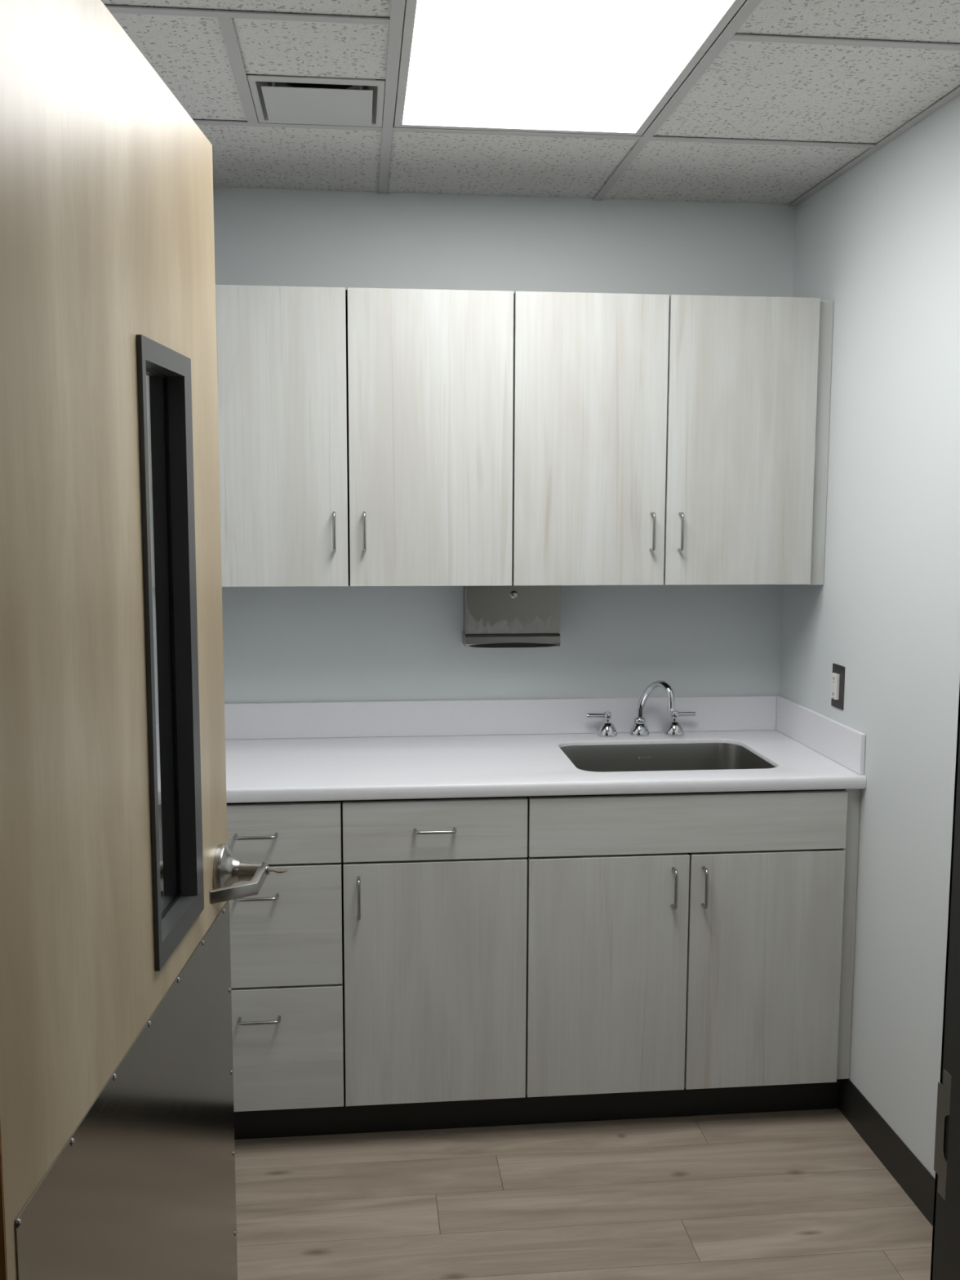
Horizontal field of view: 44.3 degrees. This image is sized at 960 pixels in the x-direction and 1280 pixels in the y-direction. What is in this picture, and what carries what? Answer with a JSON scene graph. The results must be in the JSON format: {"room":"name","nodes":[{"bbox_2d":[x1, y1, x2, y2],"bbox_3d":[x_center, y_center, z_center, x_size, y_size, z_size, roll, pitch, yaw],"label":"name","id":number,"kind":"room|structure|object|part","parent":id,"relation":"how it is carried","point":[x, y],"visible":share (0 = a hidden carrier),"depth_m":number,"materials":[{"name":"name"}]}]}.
{"room":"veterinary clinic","nodes":[
{"label":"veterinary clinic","id":0,"kind":"room"},
{"bbox_2d":[213,186,795,702],"bbox_3d":[0.009,-0.054,3.506,2.002,2.616,0.100,-1,7,-6],"label":"wall","id":1,"kind":"structure","parent":0,"point":[332,643],"depth_m":3.40,"materials":[{"name":"white paint"}]},
{"bbox_2d":[215,284,513,586],"bbox_3d":[-0.394,-0.532,3.173,0.938,0.762,0.364,-1,7,-6],"label":"upper cabinet","id":2,"kind":"object","parent":1,"relation":"attached to","point":[366,434],"visible":0.87,"depth_m":3.04,"materials":[{"name":"grey wood"}]},
{"bbox_3d":[-0.555,-0.516,3.018,0.426,0.759,0.019,-1,7,-6],"label":"door","id":3,"kind":"part","parent":2,"relation":"part of","materials":[{"name":"laminate"}]},
{"bbox_3d":[-0.376,-0.279,3.037,0.008,0.104,0.034,-1,7,-6],"label":"handle","id":4,"kind":"part","parent":2,"relation":"part of","materials":[{"name":"silver metal"}]},
{"bbox_3d":[-0.299,-0.280,3.045,0.008,0.104,0.034,-1,7,-6],"label":"handle","id":5,"kind":"part","parent":2,"relation":"part of","materials":[{"name":"silver metal"}]},
{"bbox_3d":[-0.127,-0.520,3.062,0.426,0.759,0.019,-1,7,-6],"label":"door","id":6,"kind":"part","parent":2,"relation":"part of","materials":[{"name":"laminate"}]},
{"bbox_2d":[224,695,776,739],"bbox_3d":[0.014,0.229,3.481,1.775,0.105,0.012,-1,7,-6],"label":"backsplash","id":7,"kind":"structure","parent":1,"relation":"attached to","point":[284,720],"depth_m":3.47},
{"bbox_2d":[462,585,559,648],"bbox_3d":[0.089,-0.077,3.407,0.273,0.186,0.105,-1,7,-6],"label":"paper towel dispenser","id":8,"kind":"object","parent":1,"relation":"attached to","point":[495,616],"visible":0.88,"depth_m":3.36,"materials":[{"name":"silver metal"}]},
{"bbox_2d":[511,291,833,586],"bbox_3d":[0.502,-0.540,3.266,0.861,0.762,0.364,-1,7,-6],"label":"upper cabinet","id":9,"kind":"object","parent":1,"relation":"attached to","point":[658,439],"visible":0.96,"depth_m":3.12,"materials":[{"name":"grey wood"}]},
{"bbox_3d":[0.291,-0.523,3.106,0.405,0.759,0.019,-1,7,-6],"label":"door","id":10,"kind":"part","parent":9,"relation":"part of","materials":[{"name":"laminate"}]},
{"bbox_3d":[0.458,-0.287,3.123,0.008,0.104,0.034,-1,7,-6],"label":"handle","id":11,"kind":"part","parent":9,"relation":"part of","materials":[{"name":"silver metal"}]},
{"bbox_3d":[0.535,-0.287,3.131,0.008,0.104,0.034,-1,7,-6],"label":"handle","id":12,"kind":"part","parent":9,"relation":"part of","materials":[{"name":"silver metal"}]},
{"bbox_3d":[0.698,-0.527,3.148,0.403,0.759,0.019,-1,7,-6],"label":"door","id":13,"kind":"part","parent":9,"relation":"part of","materials":[{"name":"laminate"}]},
{"bbox_2d":[101,0,959,206],"bbox_3d":[0.142,-1.192,2.125,2.002,0.161,2.600,-1,7,-6],"label":"ceiling","id":14,"kind":"structure","parent":0,"point":[790,96],"depth_m":2.56,"materials":[{"name":"white"}]},
{"bbox_2d":[247,74,385,127],"bbox_3d":[-0.349,-1.201,2.546,0.279,0.091,0.295,-1,7,-6],"label":"ceiling vent","id":15,"kind":"object","parent":14,"relation":"in","point":[277,99],"visible":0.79,"depth_m":2.54,"materials":[{"name":"grey metal"}]},
{"bbox_2d":[394,0,745,135],"bbox_3d":[0.153,-1.131,2.152,0.580,0.029,1.189,-1,7,-6],"label":"recessed light","id":16,"kind":"object","parent":14,"relation":"in","point":[600,67],"visible":0.97,"depth_m":2.31,"materials":[{"name":"white plastic"}]},
{"bbox_2d":[234,1089,933,1279],"bbox_3d":[0.020,1.511,1.146,3.450,0.060,5.120,-1,7,-6],"label":"floor","id":17,"kind":"structure","parent":0,"point":[797,1194],"depth_m":2.72,"materials":[{"name":"brown wood"}]},
{"bbox_2d":[226,800,345,1111],"bbox_3d":[-0.607,0.745,3.151,0.483,0.782,0.652,-1,7,-6],"label":"base cabinet","id":18,"kind":"object","parent":17,"relation":"on","point":[286,939],"visible":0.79,"depth_m":2.87,"materials":[{"name":"grey wood"}]},
{"bbox_3d":[-0.536,0.469,2.814,0.104,0.008,0.034,-1,7,-6],"label":"handle","id":19,"kind":"part","parent":18,"relation":"part of","materials":[{"name":"silver metal"}]},
{"bbox_3d":[-0.536,0.619,2.831,0.104,0.008,0.034,-1,7,-6],"label":"handle","id":20,"kind":"part","parent":18,"relation":"part of","materials":[{"name":"silver metal"}]},
{"bbox_3d":[-0.537,0.926,2.866,0.104,0.008,0.034,-1,7,-6],"label":"handle","id":21,"kind":"part","parent":18,"relation":"part of","materials":[{"name":"silver metal"}]},
{"bbox_3d":[-0.539,0.469,2.841,0.404,0.147,0.019,-1,7,-6],"label":"drawer","id":22,"kind":"part","parent":18,"relation":"part of","materials":[{"name":"laminate"}]},
{"bbox_3d":[-0.539,0.697,2.867,0.404,0.301,0.019,-1,7,-6],"label":"drawer","id":23,"kind":"part","parent":18,"relation":"part of","materials":[{"name":"laminate"}]},
{"bbox_3d":[-0.540,1.007,2.902,0.404,0.311,0.019,-1,7,-6],"label":"drawer","id":24,"kind":"part","parent":18,"relation":"part of","materials":[{"name":"laminate"}]},
{"bbox_2d":[342,795,527,1106],"bbox_3d":[-0.139,0.741,3.199,0.455,0.782,0.652,-1,7,-6],"label":"base cabinet","id":25,"kind":"object","parent":17,"relation":"on","point":[435,890],"visible":0.96,"depth_m":2.91,"materials":[{"name":"grey wood"}]},
{"bbox_3d":[-0.294,0.628,2.858,0.008,0.104,0.034,-1,7,-6],"label":"handle","id":26,"kind":"part","parent":25,"relation":"part of","materials":[{"name":"silver metal"}]},
{"bbox_3d":[-0.108,0.465,2.885,0.452,0.147,0.019,-1,7,-6],"label":"drawer","id":27,"kind":"part","parent":25,"relation":"part of","materials":[{"name":"laminate"}]},
{"bbox_3d":[-0.108,0.464,2.858,0.104,0.008,0.034,-1,7,-6],"label":"handle","id":28,"kind":"part","parent":25,"relation":"part of","materials":[{"name":"silver metal"}]},
{"bbox_2d":[525,788,861,1097],"bbox_3d":[0.515,0.735,3.267,0.856,0.782,0.652,-1,7,-6],"label":"base cabinet","id":29,"kind":"object","parent":17,"relation":"on","point":[704,940],"visible":0.91,"depth_m":2.98,"materials":[{"name":"grey wood"}]},
{"bbox_2d":[224,695,866,803],"bbox_3d":[0.046,0.280,3.179,1.800,0.138,0.627,-1,7,-6],"label":"countertop","id":30,"kind":"structure","parent":29,"relation":"on","point":[400,749],"depth_m":3.28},
{"bbox_2d":[586,680,695,737],"bbox_3d":[0.483,0.200,3.433,0.327,0.175,0.164,-1,7,-6],"label":"faucet","id":31,"kind":"object","parent":30,"relation":"on","point":[674,728],"visible":1,"depth_m":3.47,"materials":[{"name":"silver metal"}]},
{"bbox_3d":[0.351,0.223,3.474,0.072,0.022,0.021,-1,7,-6],"label":"lever","id":32,"kind":"part","parent":31,"relation":"part of","materials":[{"name":"silver metal"}]},
{"bbox_3d":[0.376,0.263,3.482,0.060,0.038,0.060,-1,7,-6],"label":"handle","id":33,"kind":"part","parent":31,"relation":"part of","materials":[{"name":"silver metal"}]},
{"bbox_3d":[0.473,0.264,3.492,0.059,0.034,0.059,-1,7,-6],"label":"spout","id":34,"kind":"part","parent":31,"relation":"part of","materials":[{"name":"silver metal"}]},
{"bbox_3d":[0.509,0.178,3.423,0.020,0.130,0.158,-4,8,-32],"label":"spout","id":35,"kind":"part","parent":31,"relation":"part of","materials":[{"name":"silver metal"}]},
{"bbox_3d":[0.578,0.261,3.502,0.060,0.038,0.060,-1,7,-6],"label":"handle","id":36,"kind":"part","parent":31,"relation":"part of","materials":[{"name":"silver metal"}]},
{"bbox_3d":[0.604,0.221,3.501,0.072,0.022,0.021,-1,7,-6],"label":"lever","id":37,"kind":"part","parent":31,"relation":"part of","materials":[{"name":"silver metal"}]},
{"bbox_2d":[560,742,775,772],"bbox_3d":[0.504,0.425,3.240,0.580,0.200,0.437,-1,7,-6],"label":"sink","id":38,"kind":"object","parent":30,"relation":"in","point":[695,756],"visible":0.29,"depth_m":3.43,"materials":[{"name":"silver metal"}]},
{"bbox_3d":[0.322,0.847,2.974,0.406,0.618,0.019,-1,7,-6],"label":"door","id":39,"kind":"part","parent":29,"relation":"part of","materials":[{"name":"laminate"}]},
{"bbox_3d":[0.485,0.621,2.938,0.008,0.104,0.034,-1,7,-6],"label":"handle","id":40,"kind":"part","parent":29,"relation":"part of","materials":[{"name":"silver metal"}]},
{"bbox_3d":[0.563,0.620,2.947,0.008,0.104,0.034,-1,7,-6],"label":"handle","id":41,"kind":"part","parent":29,"relation":"part of","materials":[{"name":"silver metal"}]},
{"bbox_3d":[0.728,0.843,3.016,0.401,0.618,0.019,-1,7,-6],"label":"door","id":42,"kind":"part","parent":29,"relation":"part of","materials":[{"name":"laminate"}]},
{"bbox_2d":[779,94,959,1178],"bbox_3d":[1.089,0.085,2.319,0.100,2.616,2.500,-1,7,-6],"label":"wall","id":43,"kind":"structure","parent":0,"point":[880,242],"depth_m":2.80,"materials":[{"name":"white paint"}]},
{"bbox_2d":[234,1079,839,1139],"bbox_3d":[0.066,1.207,3.065,1.796,0.111,0.016,-1,7,-6],"label":"toe kick","id":44,"kind":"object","parent":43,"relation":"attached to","point":[344,1119],"depth_m":3.07,"materials":[{"name":"black rubber"}]},
{"bbox_2d":[831,662,844,710],"bbox_3d":[0.947,0.124,3.134,0.014,0.115,0.075,-1,7,-6],"label":"electrical outlet","id":45,"kind":"object","parent":43,"relation":"attached to","point":[837,677],"visible":1,"depth_m":3.12,"materials":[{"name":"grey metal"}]},
{"bbox_2d":[831,672,839,699],"bbox_3d":[0.946,0.123,3.139,0.009,0.068,0.035,-1,7,-6],"label":"receptacle","id":46,"kind":"object","parent":45,"relation":"attached to","point":[835,677],"depth_m":3.12,"materials":[{"name":"white plastic"}]},
{"bbox_2d":[838,1079,935,1226],"bbox_3d":[1.057,1.304,2.232,0.003,0.111,1.858,-1,7,-6],"label":"baseboard","id":47,"kind":"structure","parent":43,"relation":"attached to","point":[918,1184],"depth_m":2.85,"materials":[{"name":"grey plastic"}]},
{"bbox_3d":[0.024,0.231,1.000,3.450,2.616,0.120,-1,7,-6],"label":"wall","id":48,"kind":"structure","parent":0,"visible":0},
{"bbox_2d":[0,0,270,1279],"bbox_3d":[-0.442,0.352,1.495,0.205,2.145,0.921,0,6,0],"label":"door","id":49,"kind":"structure","parent":48,"relation":"in","point":[118,868],"depth_m":1.33,"materials":[{"name":"brown wood"}]},
{"bbox_3d":[-0.421,0.942,1.566,0.004,0.932,0.885,0,6,0],"label":"armor plate","id":50,"kind":"part","parent":49,"relation":"part of","materials":[{"name":"silver metal"}]},
{"bbox_3d":[-0.442,0.014,1.585,0.006,0.754,0.196,0,6,0],"label":"glass pane","id":51,"kind":"part","parent":49,"relation":"part of","materials":[{"name":"black"}]},
{"bbox_3d":[-0.371,0.376,1.827,0.066,0.032,0.150,0,6,0],"label":"lever handle","id":52,"kind":"part","parent":49,"relation":"part of","materials":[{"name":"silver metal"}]},
{"bbox_2d":[269,867,287,873],"bbox_3d":[-0.325,0.369,1.887,0.032,0.002,0.021,0,6,0],"label":"key","id":53,"kind":"object","parent":49,"relation":"attached to","point":[279,870],"visible":1,"depth_m":1.89,"materials":[{"name":"silver metal"}]},
{"bbox_2d":[930,684,959,1279],"bbox_3d":[-0.012,0.382,1.010,1.028,2.215,0.142,-1,7,-6],"label":"door frame","id":54,"kind":"structure","parent":48,"relation":"attached to","point":[945,1248],"depth_m":1.10,"materials":[{"name":"grey paint"}]},
{"bbox_3d":[0.443,0.472,1.117,0.001,0.124,0.043,-1,7,-6],"label":"strike plate","id":55,"kind":"part","parent":54,"relation":"part of","materials":[{"name":"silver metal"}]}
]}

